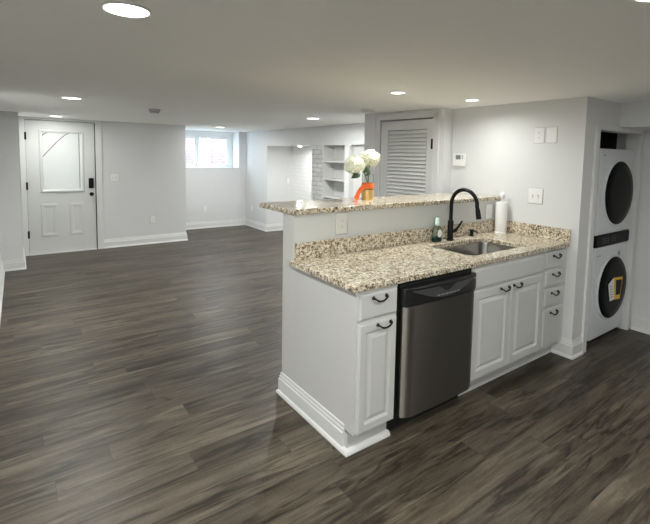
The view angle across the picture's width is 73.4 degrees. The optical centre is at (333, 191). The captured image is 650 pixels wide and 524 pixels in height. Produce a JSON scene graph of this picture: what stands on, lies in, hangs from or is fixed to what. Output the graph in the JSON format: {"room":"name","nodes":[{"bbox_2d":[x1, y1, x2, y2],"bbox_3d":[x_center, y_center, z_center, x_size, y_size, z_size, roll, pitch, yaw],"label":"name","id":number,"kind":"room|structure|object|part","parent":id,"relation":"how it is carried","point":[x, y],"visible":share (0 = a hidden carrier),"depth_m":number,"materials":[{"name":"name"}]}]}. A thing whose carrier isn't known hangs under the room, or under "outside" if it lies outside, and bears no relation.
{"room":"basement kitchen","nodes":[
{"label":"basement kitchen","id":0,"kind":"room"},
{"bbox_2d":[0,228,1,271],"bbox_3d":[-3.627,0.104,4.535,0.170,2.035,2.250,-2,6,-36],"label":"wall","id":1,"kind":"structure","parent":0,"point":[0,228],"depth_m":5.35,"materials":[{"name":"white paint"}]},
{"bbox_2d":[0,248,26,321],"bbox_3d":[-3.726,1.007,5.082,0.253,0.142,3.110,-2,6,-36],"label":"baseboard","id":2,"kind":"structure","parent":1,"relation":"attached to","point":[15,264],"depth_m":5.59,"materials":[{"name":"white paint"}]},
{"bbox_2d":[0,111,23,260],"bbox_3d":[-4.490,-0.024,5.911,0.395,2.035,1.000,-2,6,-36],"label":"wall","id":3,"kind":"structure","parent":0,"point":[10,183],"depth_m":5.56,"materials":[{"name":"white paint"}]},
{"bbox_2d":[18,116,185,239],"bbox_3d":[-3.651,-0.100,7.048,2.452,2.035,0.140,-2,6,-36],"label":"wall","id":4,"kind":"structure","parent":0,"point":[149,160],"depth_m":7.29,"materials":[{"name":"white paint"}]},
{"bbox_2d":[24,119,97,255],"bbox_3d":[-4.135,-0.058,6.644,0.908,1.998,0.150,-2,6,-36],"label":"door","id":5,"kind":"structure","parent":4,"relation":"in","point":[60,155],"depth_m":6.62,"materials":[{"name":"white paint"}]},
{"bbox_3d":[-4.277,0.438,6.564,0.218,0.493,0.007,-2,6,-36],"label":"panel","id":6,"kind":"part","parent":5,"relation":"part of","materials":[{"name":"white paint"}]},
{"bbox_3d":[-4.112,-0.449,6.602,0.579,0.939,0.022,-2,6,-36],"label":"glass frame","id":7,"kind":"part","parent":5,"relation":"part of","materials":[{"name":"white glass"}]},
{"bbox_3d":[-4.122,-0.450,6.615,0.511,0.871,0.008,-2,6,-36],"label":"frosted pane","id":8,"kind":"part","parent":5,"relation":"part of","materials":[{"name":"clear glass"}]},
{"bbox_3d":[-3.991,0.427,6.771,0.187,0.493,0.007,-2,6,-36],"label":"panel","id":9,"kind":"part","parent":5,"relation":"part of","materials":[{"name":"white paint"}]},
{"bbox_2d":[18,116,103,255],"bbox_3d":[-4.133,-0.077,6.663,1.055,2.033,0.118,-2,6,-36],"label":"trim","id":10,"kind":"structure","parent":4,"relation":"attached to","point":[98,140],"depth_m":6.54,"materials":[{"name":"white paint"}]},
{"bbox_2d":[110,173,118,181],"bbox_3d":[-3.532,-0.219,7.027,0.130,0.130,0.017,-2,6,-36],"label":"light switch","id":11,"kind":"object","parent":4,"relation":"attached to","point":[113,176],"visible":1,"depth_m":7.03,"materials":[{"name":"white plastic"}]},
{"bbox_2d":[150,216,154,222],"bbox_3d":[-3.086,0.486,7.424,0.080,0.125,0.009,-2,6,-36],"label":"wall outlet","id":12,"kind":"object","parent":4,"relation":"attached to","point":[152,218],"visible":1,"depth_m":7.42,"materials":[{"name":"white plastic"}]},
{"bbox_2d":[104,218,282,248],"bbox_3d":[-2.055,0.764,8.483,3.854,0.142,2.200,0,5,-13],"label":"baseboard","id":13,"kind":"structure","parent":4,"relation":"attached to","point":[153,239],"depth_m":7.76,"materials":[{"name":"white paint"}]},
{"bbox_2d":[186,132,245,222],"bbox_3d":[-2.522,-0.273,9.443,2.500,2.035,0.520,-2,6,-36],"label":"wall","id":14,"kind":"structure","parent":0,"point":[222,190],"depth_m":9.24,"materials":[{"name":"white paint"}]},
{"bbox_2d":[185,130,237,167],"bbox_3d":[-2.738,-0.884,9.187,1.390,0.782,0.466,-2,6,-36],"label":"window","id":15,"kind":"structure","parent":14,"relation":"in","point":[195,134],"depth_m":9.39,"materials":[{"name":"white plastic"}]},
{"bbox_3d":[-2.873,-0.857,9.325,1.232,0.605,0.030,-2,6,-36],"label":"sash","id":16,"kind":"part","parent":15,"relation":"part of","materials":[{"name":"white glass"}]},
{"bbox_3d":[-2.722,-0.496,9.186,1.389,0.008,0.386,-2,6,-36],"label":"sill","id":17,"kind":"part","parent":15,"relation":"part of","materials":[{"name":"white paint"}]},
{"bbox_2d":[291,146,311,200],"bbox_3d":[-0.350,-0.026,8.480,0.130,1.780,1.640,-2,6,-36],"label":"wall","id":18,"kind":"structure","parent":0,"point":[301,176],"depth_m":8.76,"materials":[{"name":"paint"}]},
{"bbox_2d":[246,123,364,223],"bbox_3d":[-0.173,-0.091,7.747,0.700,2.035,5.000,-2,6,-36],"label":"wall","id":19,"kind":"structure","parent":0,"point":[268,152],"depth_m":8.84,"materials":[{"name":"white paint"}]},
{"bbox_2d":[353,145,363,197],"bbox_3d":[0.631,0.204,6.214,0.014,1.724,1.139,-2,6,-36],"label":"trim","id":20,"kind":"structure","parent":19,"relation":"attached to","point":[358,149],"depth_m":6.54,"materials":[{"name":"grey paint"}]},
{"bbox_2d":[311,145,332,199],"bbox_3d":[-0.056,0.088,7.484,0.570,1.725,0.330,-2,6,-36],"label":"wall pier","id":21,"kind":"object","parent":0,"point":[317,150],"visible":0.21,"depth_m":7.28,"materials":[{"name":"white brick"}]},
{"bbox_2d":[0,225,649,523],"bbox_3d":[-0.848,1.273,3.724,7.000,0.060,11.900,-2,6,-36],"label":"floor","id":22,"kind":"structure","parent":0,"point":[139,383],"depth_m":2.55,"materials":[{"name":"plastic"}]},
{"bbox_2d":[322,145,344,198],"bbox_3d":[0.084,0.129,7.018,0.243,1.724,0.589,-2,6,-36],"label":"bookcase","id":23,"kind":"object","parent":22,"relation":"on","point":[333,156],"visible":0.43,"depth_m":7.17,"materials":[{"name":"grey paint"}]},
{"bbox_3d":[-0.093,0.107,7.244,0.223,1.724,0.014,-2,6,-36],"label":"panel","id":24,"kind":"part","parent":23,"relation":"part of","materials":[{"name":"grey paint"}]},
{"bbox_3d":[0.093,-0.469,6.967,0.210,0.032,0.564,-2,6,-36],"label":"shelf","id":25,"kind":"part","parent":23,"relation":"part of","materials":[{"name":"grey paint"}]},
{"bbox_3d":[0.087,-0.182,6.990,0.210,0.032,0.564,-2,6,-36],"label":"shelf","id":26,"kind":"part","parent":23,"relation":"part of","materials":[{"name":"grey paint"}]},
{"bbox_3d":[0.082,0.106,7.013,0.210,0.032,0.564,-2,6,-36],"label":"shelf","id":27,"kind":"part","parent":23,"relation":"part of","materials":[{"name":"grey paint"}]},
{"bbox_3d":[0.174,0.125,7.084,0.020,1.724,0.588,-2,6,-36],"label":"panel","id":28,"kind":"part","parent":23,"relation":"part of","materials":[{"name":"grey paint"}]},
{"bbox_2d":[292,267,397,447],"bbox_3d":[0.046,0.915,2.528,0.288,0.879,0.662,-2,6,-36],"label":"base cabinet","id":29,"kind":"object","parent":22,"relation":"on","point":[344,341],"visible":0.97,"depth_m":2.32,"materials":[{"name":"grey paint"}]},
{"bbox_3d":[0.050,0.485,2.500,0.288,0.017,0.606,-2,6,-36],"label":"rail","id":30,"kind":"part","parent":29,"relation":"part of","materials":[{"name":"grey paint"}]},
{"bbox_3d":[0.226,0.963,2.293,0.256,0.576,0.019,-2,6,-36],"label":"door","id":31,"kind":"part","parent":29,"relation":"part of","materials":[{"name":"grey paint"}]},
{"bbox_3d":[0.233,0.585,2.263,0.256,0.130,0.019,-2,6,-36],"label":"drawer","id":32,"kind":"part","parent":29,"relation":"part of","materials":[{"name":"grey paint"}]},
{"bbox_3d":[0.246,0.553,2.243,0.111,0.034,0.023,-2,6,-36],"label":"handle","id":33,"kind":"part","parent":29,"relation":"part of","materials":[{"name":"brown metal"}]},
{"bbox_3d":[0.271,0.699,2.276,0.111,0.034,0.023,-2,6,-36],"label":"handle","id":34,"kind":"part","parent":29,"relation":"part of","materials":[{"name":"brown metal"}]},
{"bbox_2d":[316,426,389,456],"bbox_3d":[0.109,1.351,2.456,0.313,0.024,0.278,-2,6,-36],"label":"trim","id":35,"kind":"structure","parent":22,"relation":"on","point":[346,452],"depth_m":2.35,"materials":[{"name":"white paint"}]},
{"bbox_2d":[386,268,475,429],"bbox_3d":[0.453,0.906,2.780,0.622,0.872,0.652,-2,6,-36],"label":"dishwasher","id":36,"kind":"object","parent":22,"relation":"on","point":[434,314],"visible":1,"depth_m":2.47,"materials":[{"name":"silver"}]},
{"bbox_3d":[0.550,1.304,2.667,0.622,0.100,0.030,-2,6,-36],"label":"kick plate","id":37,"kind":"part","parent":36,"relation":"part of","materials":[{"name":"black"}]},
{"bbox_3d":[0.619,0.929,2.551,0.622,0.626,0.060,-2,6,-36],"label":"door","id":38,"kind":"part","parent":36,"relation":"part of","materials":[{"name":"silver metal"}]},
{"bbox_3d":[0.628,0.564,2.520,0.622,0.102,0.066,-2,6,-36],"label":"control panel","id":39,"kind":"part","parent":36,"relation":"part of","materials":[{"name":"black plastic"}]},
{"bbox_3d":[0.654,0.549,2.490,0.140,0.030,0.001,-2,6,-36],"label":"pocket handle","id":40,"kind":"part","parent":36,"relation":"part of","materials":[{"name":"black"}]},
{"bbox_2d":[470,253,544,386],"bbox_3d":[1.037,0.877,3.235,0.847,0.879,0.642,-2,6,-36],"label":"base cabinet","id":41,"kind":"object","parent":22,"relation":"on","point":[508,294],"visible":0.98,"depth_m":2.97,"materials":[{"name":"grey paint"}]},
{"bbox_2d":[289,231,569,292],"bbox_3d":[0.790,0.429,3.036,2.162,0.034,0.642,-2,6,-36],"label":"countertop","id":42,"kind":"structure","parent":41,"relation":"on","point":[370,269],"depth_m":2.71,"materials":[{"name":"stone"}]},
{"bbox_2d":[432,218,441,241],"bbox_3d":[0.794,0.296,3.340,0.088,0.182,0.063,-2,6,-36],"label":"dish soap bottle","id":43,"kind":"object","parent":42,"relation":"on","point":[438,238],"visible":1,"depth_m":3.32,"materials":[{"name":"teal plastic"}]},
{"bbox_2d":[446,188,481,240],"bbox_3d":[1.013,0.184,3.321,0.124,0.417,0.303,-2,6,-36],"label":"faucet","id":44,"kind":"object","parent":42,"relation":"on","point":[450,230],"visible":1,"depth_m":3.38,"materials":[{"name":"black metal"}]},
{"bbox_3d":[0.967,0.282,3.421,0.097,0.103,0.032,0,5,-13],"label":"lever","id":45,"kind":"part","parent":44,"relation":"part of","materials":[{"name":"black metal"}]},
{"bbox_3d":[0.988,0.110,3.297,0.029,0.267,0.270,-2,6,-36],"label":"spout","id":46,"kind":"part","parent":44,"relation":"part of","materials":[{"name":"black metal"}]},
{"bbox_2d":[469,229,477,236],"bbox_3d":[1.153,0.346,3.587,0.038,0.056,0.075,-2,6,-36],"label":"soap dispenser","id":47,"kind":"object","parent":42,"relation":"on","point":[471,230],"visible":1,"depth_m":3.59,"materials":[{"name":"black metal"}]},
{"bbox_2d":[440,242,513,254],"bbox_3d":[1.065,0.533,3.222,0.695,0.190,0.422,-2,6,-36],"label":"sink","id":48,"kind":"object","parent":42,"relation":"in","point":[479,248],"visible":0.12,"depth_m":3.47,"materials":[{"name":"silver metal"}]},
{"bbox_2d":[494,192,506,232],"bbox_3d":[1.464,0.185,3.802,0.104,0.355,0.104,-2,6,-36],"label":"paper towel holder","id":49,"kind":"object","parent":42,"relation":"on","point":[502,195],"visible":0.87,"depth_m":3.78,"materials":[{"name":"white plastic"}]},
{"bbox_2d":[495,201,507,231],"bbox_3d":[1.464,0.222,3.806,0.095,0.254,0.097,-2,6,-36],"label":"paper towel roll","id":50,"kind":"object","parent":49,"relation":"on","point":[501,207],"visible":0.99,"depth_m":3.77,"materials":[{"name":"white paper"}]},
{"bbox_3d":[1.464,0.181,3.801,0.042,0.347,0.042,-2,6,-36],"label":"rod","id":51,"kind":"part","parent":49,"relation":"part of","materials":[{"name":"white plastic"}]},
{"bbox_3d":[1.036,0.919,2.879,0.409,0.582,0.019,-2,6,-36],"label":"door","id":52,"kind":"part","parent":41,"relation":"part of","materials":[{"name":"grey paint"}]},
{"bbox_2d":[458,349,550,395],"bbox_3d":[1.287,1.317,3.202,1.189,0.016,0.012,-2,6,-36],"label":"trim","id":53,"kind":"structure","parent":41,"relation":"attached to","point":[549,350],"depth_m":3.17,"materials":[{"name":"white paint"}]},
{"bbox_3d":[1.374,0.906,3.125,0.416,0.582,0.019,-2,6,-36],"label":"door","id":54,"kind":"part","parent":41,"relation":"part of","materials":[{"name":"grey paint"}]},
{"bbox_2d":[527,247,566,359],"bbox_3d":[1.524,0.858,3.587,0.352,0.879,0.642,-2,6,-36],"label":"base cabinet","id":55,"kind":"object","parent":22,"relation":"on","point":[554,272],"visible":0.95,"depth_m":3.33,"materials":[{"name":"grey paint"}]},
{"bbox_3d":[1.674,1.034,3.355,0.267,0.286,0.019,-2,6,-36],"label":"drawer","id":56,"kind":"part","parent":55,"relation":"part of","materials":[{"name":"grey paint"}]},
{"bbox_3d":[1.678,0.804,3.337,0.267,0.122,0.019,-2,6,-36],"label":"drawer","id":57,"kind":"part","parent":55,"relation":"part of","materials":[{"name":"grey paint"}]},
{"bbox_3d":[1.681,0.658,3.325,0.267,0.119,0.019,-2,6,-36],"label":"drawer","id":58,"kind":"part","parent":55,"relation":"part of","materials":[{"name":"grey paint"}]},
{"bbox_3d":[1.684,0.514,3.313,0.267,0.123,0.019,-2,6,-36],"label":"drawer","id":59,"kind":"part","parent":55,"relation":"part of","materials":[{"name":"grey paint"}]},
{"bbox_2d":[587,149,633,342],"bbox_3d":[2.229,0.443,4.066,0.661,1.655,0.754,-2,6,-36],"label":"dryer","id":60,"kind":"object","parent":22,"relation":"on","point":[615,169],"visible":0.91,"depth_m":3.73,"materials":[{"name":"white metal"}]},
{"bbox_3d":[2.193,1.248,4.160,0.615,0.034,0.685,-2,6,-36],"label":"foot rail","id":61,"kind":"part","parent":60,"relation":"part of","materials":[{"name":"black"}]},
{"bbox_2d":[587,241,626,340],"bbox_3d":[2.210,0.835,4.114,0.655,0.796,0.715,-2,6,-36],"label":"washer","id":62,"kind":"object","parent":60,"relation":"in","point":[601,320],"depth_m":3.73,"materials":[{"name":"white metal"}]},
{"bbox_3d":[2.394,0.410,3.836,0.661,0.100,0.126,-2,6,-36],"label":"control panel","id":63,"kind":"part","parent":60,"relation":"part of","materials":[{"name":"black plastic"}]},
{"bbox_3d":[2.460,0.848,3.834,0.546,0.546,0.032,-2,6,-36],"label":"door","id":64,"kind":"part","parent":60,"relation":"part of","materials":[{"name":"black plastic"}]},
{"bbox_2d":[616,279,621,294],"bbox_3d":[2.513,0.845,3.844,0.128,0.144,0.002,-2,6,-36],"label":"print","id":65,"kind":"object","parent":60,"relation":"attached to","point":[618,281],"depth_m":3.85,"materials":[{"name":"black"}]},
{"bbox_3d":[2.475,0.018,3.767,0.546,0.546,0.032,-2,6,-36],"label":"door","id":66,"kind":"part","parent":60,"relation":"part of","materials":[{"name":"black glass"}]},
{"bbox_2d":[0,0,649,131],"bbox_3d":[-0.814,-0.836,3.561,7.000,0.100,11.920,-2,6,-36],"label":"ceiling","id":67,"kind":"structure","parent":0,"point":[206,65],"depth_m":2.13,"materials":[{"name":"white paint"}]},
{"bbox_2d":[61,96,81,99],"bbox_3d":[-2.372,-0.842,3.946,0.166,0.008,0.166,-2,6,-36],"label":"recessed light","id":68,"kind":"object","parent":67,"relation":"in","point":[64,97],"visible":1,"depth_m":3.93,"materials":[{"name":"white paint"}]},
{"bbox_2d":[100,1,152,18],"bbox_3d":[-0.699,-0.610,1.470,0.162,0.008,0.162,-2,6,-36],"label":"recessed light","id":69,"kind":"object","parent":67,"relation":"in","point":[125,9],"visible":1,"depth_m":1.46,"materials":[{"name":"white paint"}]},
{"bbox_2d":[148,109,159,112],"bbox_3d":[-2.000,-0.891,4.863,0.124,0.043,0.124,-2,6,-36],"label":"smoke detector","id":70,"kind":"object","parent":67,"relation":"attached to","point":[150,110],"visible":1,"depth_m":4.82,"materials":[{"name":"grey plastic"}]},
{"bbox_2d":[361,108,375,112],"bbox_3d":[0.347,-0.810,4.398,0.150,0.043,0.150,-2,6,-36],"label":"smoke detector","id":71,"kind":"object","parent":67,"relation":"attached to","point":[364,110],"visible":0.99,"depth_m":4.34,"materials":[{"name":"white plastic"}]},
{"bbox_2d":[390,91,405,93],"bbox_3d":[0.478,-0.731,3.241,0.122,0.008,0.122,-2,6,-36],"label":"recessed light","id":72,"kind":"object","parent":67,"relation":"in","point":[391,92],"visible":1,"depth_m":3.22,"materials":[{"name":"white paint"}]},
{"bbox_2d":[632,0,649,2],"bbox_3d":[0.932,-0.559,1.218,0.178,0.008,0.178,-2,6,-36],"label":"recessed light","id":73,"kind":"object","parent":67,"relation":"in","point":[639,1],"visible":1,"depth_m":1.29,"materials":[{"name":"white paint"}]},
{"bbox_2d":[282,200,498,379],"bbox_3d":[0.570,0.700,3.382,2.131,1.190,0.131,-2,6,-36],"label":"wall","id":74,"kind":"structure","parent":0,"point":[320,226],"depth_m":2.92,"materials":[{"name":"grey paint"}]},
{"bbox_2d":[335,212,347,234],"bbox_3d":[0.055,0.214,2.873,0.097,0.145,0.009,-2,6,-36],"label":"wall outlet","id":75,"kind":"object","parent":74,"relation":"attached to","point":[341,218],"visible":1,"depth_m":2.87,"materials":[{"name":"white plastic"}]},
{"bbox_2d":[260,192,499,214],"bbox_3d":[0.490,0.079,3.445,2.145,0.034,0.458,-2,6,-36],"label":"bar","id":76,"kind":"object","parent":74,"relation":"on","point":[303,207],"visible":0.81,"depth_m":3.13,"materials":[{"name":"stone"}]},
{"bbox_2d":[354,174,373,200],"bbox_3d":[0.208,-0.027,3.287,0.100,0.199,0.255,5,6,42],"label":"flower vase","id":77,"kind":"object","parent":76,"relation":"on","point":[366,194],"visible":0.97,"depth_m":3.31,"materials":[{"name":"gold glass"}]},
{"bbox_2d":[344,156,368,189],"bbox_3d":[0.164,-0.104,3.273,0.159,0.324,0.228,3,5,20],"label":"hydrangea","id":78,"kind":"object","parent":77,"relation":"in","point":[355,166],"visible":0.94,"depth_m":3.19,"materials":[{"name":"white plant"}]},
{"bbox_2d":[359,149,379,189],"bbox_3d":[0.262,-0.136,3.377,0.212,0.375,0.170,-2,6,-36],"label":"hydrangea","id":79,"kind":"object","parent":77,"relation":"in","point":[370,158],"visible":0.93,"depth_m":3.33,"materials":[{"name":"white plant"}]},
{"bbox_2d":[294,220,494,259],"bbox_3d":[0.624,0.337,3.292,2.124,0.102,0.020,-2,6,-36],"label":"backsplash","id":80,"kind":"structure","parent":74,"relation":"attached to","point":[303,250],"depth_m":3.06,"materials":[{"name":"stone"}]},
{"bbox_2d":[276,336,583,446],"bbox_3d":[0.816,1.247,3.179,2.312,0.142,0.886,-2,6,-36],"label":"baseboard","id":81,"kind":"structure","parent":74,"relation":"attached to","point":[313,412],"depth_m":2.63,"materials":[{"name":"white paint"}]},
{"bbox_2d":[485,204,491,218],"bbox_3d":[1.364,0.178,3.825,0.090,0.130,0.007,-2,6,-36],"label":"light switch","id":82,"kind":"object","parent":74,"relation":"attached to","point":[488,215],"visible":1,"depth_m":3.82,"materials":[{"name":"white plastic"}]},
{"bbox_2d":[363,108,453,195],"bbox_3d":[0.957,0.161,4.896,0.700,2.035,1.075,-3,6,-42],"label":"wall","id":83,"kind":"structure","parent":0,"point":[446,120],"depth_m":4.29,"materials":[{"name":"white paint"}]},
{"bbox_2d":[380,119,432,195],"bbox_3d":[0.755,0.222,4.628,0.055,1.926,0.701,-3,6,-40],"label":"door","id":84,"kind":"structure","parent":83,"relation":"in","point":[421,150],"depth_m":4.58,"materials":[{"name":"white paint"}]},
{"bbox_3d":[0.767,-0.247,4.587,0.031,0.777,0.516,-3,6,-42],"label":"louver panel","id":85,"kind":"part","parent":84,"relation":"part of","materials":[{"name":"white paint"}]},
{"bbox_2d":[373,110,440,196],"bbox_3d":[0.726,0.191,4.613,0.024,2.012,0.857,-3,6,-42],"label":"trim","id":86,"kind":"structure","parent":83,"relation":"attached to","point":[436,115],"depth_m":4.37,"materials":[{"name":"white paint"}]},
{"bbox_2d":[450,96,596,339],"bbox_3d":[1.545,0.248,3.957,0.151,2.035,1.379,-2,6,-36],"label":"wall","id":87,"kind":"structure","parent":0,"point":[499,147],"depth_m":3.58,"materials":[{"name":"white paint"}]},
{"bbox_2d":[453,153,465,166],"bbox_3d":[1.218,-0.302,4.226,0.026,0.124,0.142,-2,6,-36],"label":"thermostat","id":88,"kind":"object","parent":87,"relation":"attached to","point":[459,159],"visible":1,"depth_m":4.21,"materials":[{"name":"white plastic"}]},
{"bbox_2d":[528,188,543,204],"bbox_3d":[1.675,0.042,3.624,0.017,0.130,0.130,-2,6,-36],"label":"light switch","id":89,"kind":"object","parent":87,"relation":"attached to","point":[535,195],"visible":1,"depth_m":3.62,"materials":[{"name":"white plastic"}]},
{"bbox_2d":[506,220,570,241],"bbox_3d":[1.663,0.328,3.651,0.020,0.102,0.622,-2,6,-36],"label":"side splash","id":90,"kind":"object","parent":87,"relation":"attached to","point":[547,232],"visible":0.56,"depth_m":3.59,"materials":[{"name":"stone"}]},
{"bbox_2d":[534,127,544,142],"bbox_3d":[1.690,-0.458,3.582,0.009,0.130,0.090,-2,6,-36],"label":"wall outlet","id":91,"kind":"object","parent":87,"relation":"attached to","point":[539,133],"visible":1,"depth_m":3.58,"materials":[{"name":"white plastic"}]},
{"bbox_2d":[546,127,557,142],"bbox_3d":[1.751,-0.450,3.500,0.006,0.130,0.090,-2,6,-36],"label":"blank plate","id":92,"kind":"object","parent":87,"relation":"attached to","point":[552,132],"visible":1,"depth_m":3.50,"materials":[{"name":"white plastic"}]},
{"bbox_2d":[600,132,617,148],"bbox_3d":[2.074,0.241,4.173,0.957,2.035,0.690,-2,6,-36],"label":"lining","id":93,"kind":"object","parent":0,"point":[608,140],"depth_m":4.16,"materials":[{"name":"black"}]},
{"bbox_2d":[581,98,638,331],"bbox_3d":[2.370,0.279,3.766,0.958,2.035,0.099,-2,6,-36],"label":"wall","id":94,"kind":"structure","parent":0,"point":[607,112],"depth_m":3.92,"materials":[{"name":"white paint"}]},
{"bbox_2d":[581,123,644,352],"bbox_3d":[2.365,0.375,3.759,0.931,1.845,0.119,-2,6,-36],"label":"trim","id":95,"kind":"structure","parent":94,"relation":"attached to","point":[598,126],"depth_m":3.51,"materials":[{"name":"white paint"}]},
{"bbox_2d":[617,130,649,327],"bbox_3d":[3.768,0.384,2.796,0.160,2.035,4.920,-2,6,-36],"label":"wall","id":96,"kind":"structure","parent":0,"point":[640,305],"depth_m":3.97,"materials":[{"name":"white paint"}]},
{"bbox_2d":[631,314,649,334],"bbox_3d":[3.916,1.362,2.485,0.028,0.142,3.895,-2,6,-36],"label":"baseboard","id":97,"kind":"structure","parent":96,"relation":"attached to","point":[639,323],"depth_m":4.00,"materials":[{"name":"white paint"}]},
{"bbox_2d":[619,101,649,130],"bbox_3d":[3.449,-0.527,2.602,0.526,0.200,2.921,-2,6,-36],"label":"wall","id":98,"kind":"structure","parent":0,"point":[633,115],"depth_m":3.54,"materials":[{"name":"white paint"}]},
{"label":"outside","id":99,"kind":"structure","parent":0,"visible":0},
{"bbox_3d":[-5.076,0.662,11.909,15.000,0.280,6.250,-2,6,-36],"label":"ground","id":100,"kind":"structure","parent":99,"visible":0},
{"bbox_2d":[185,137,225,163],"bbox_3d":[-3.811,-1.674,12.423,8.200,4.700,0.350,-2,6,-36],"label":"brick house","id":101,"kind":"structure","parent":100,"relation":"on","point":[211,151],"depth_m":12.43,"materials":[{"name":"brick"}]},
{"bbox_3d":[-3.695,-1.466,12.360,0.220,1.300,0.020,-2,6,-36],"label":"pane","id":102,"kind":"part","parent":101,"relation":"part of","materials":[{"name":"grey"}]}
]}

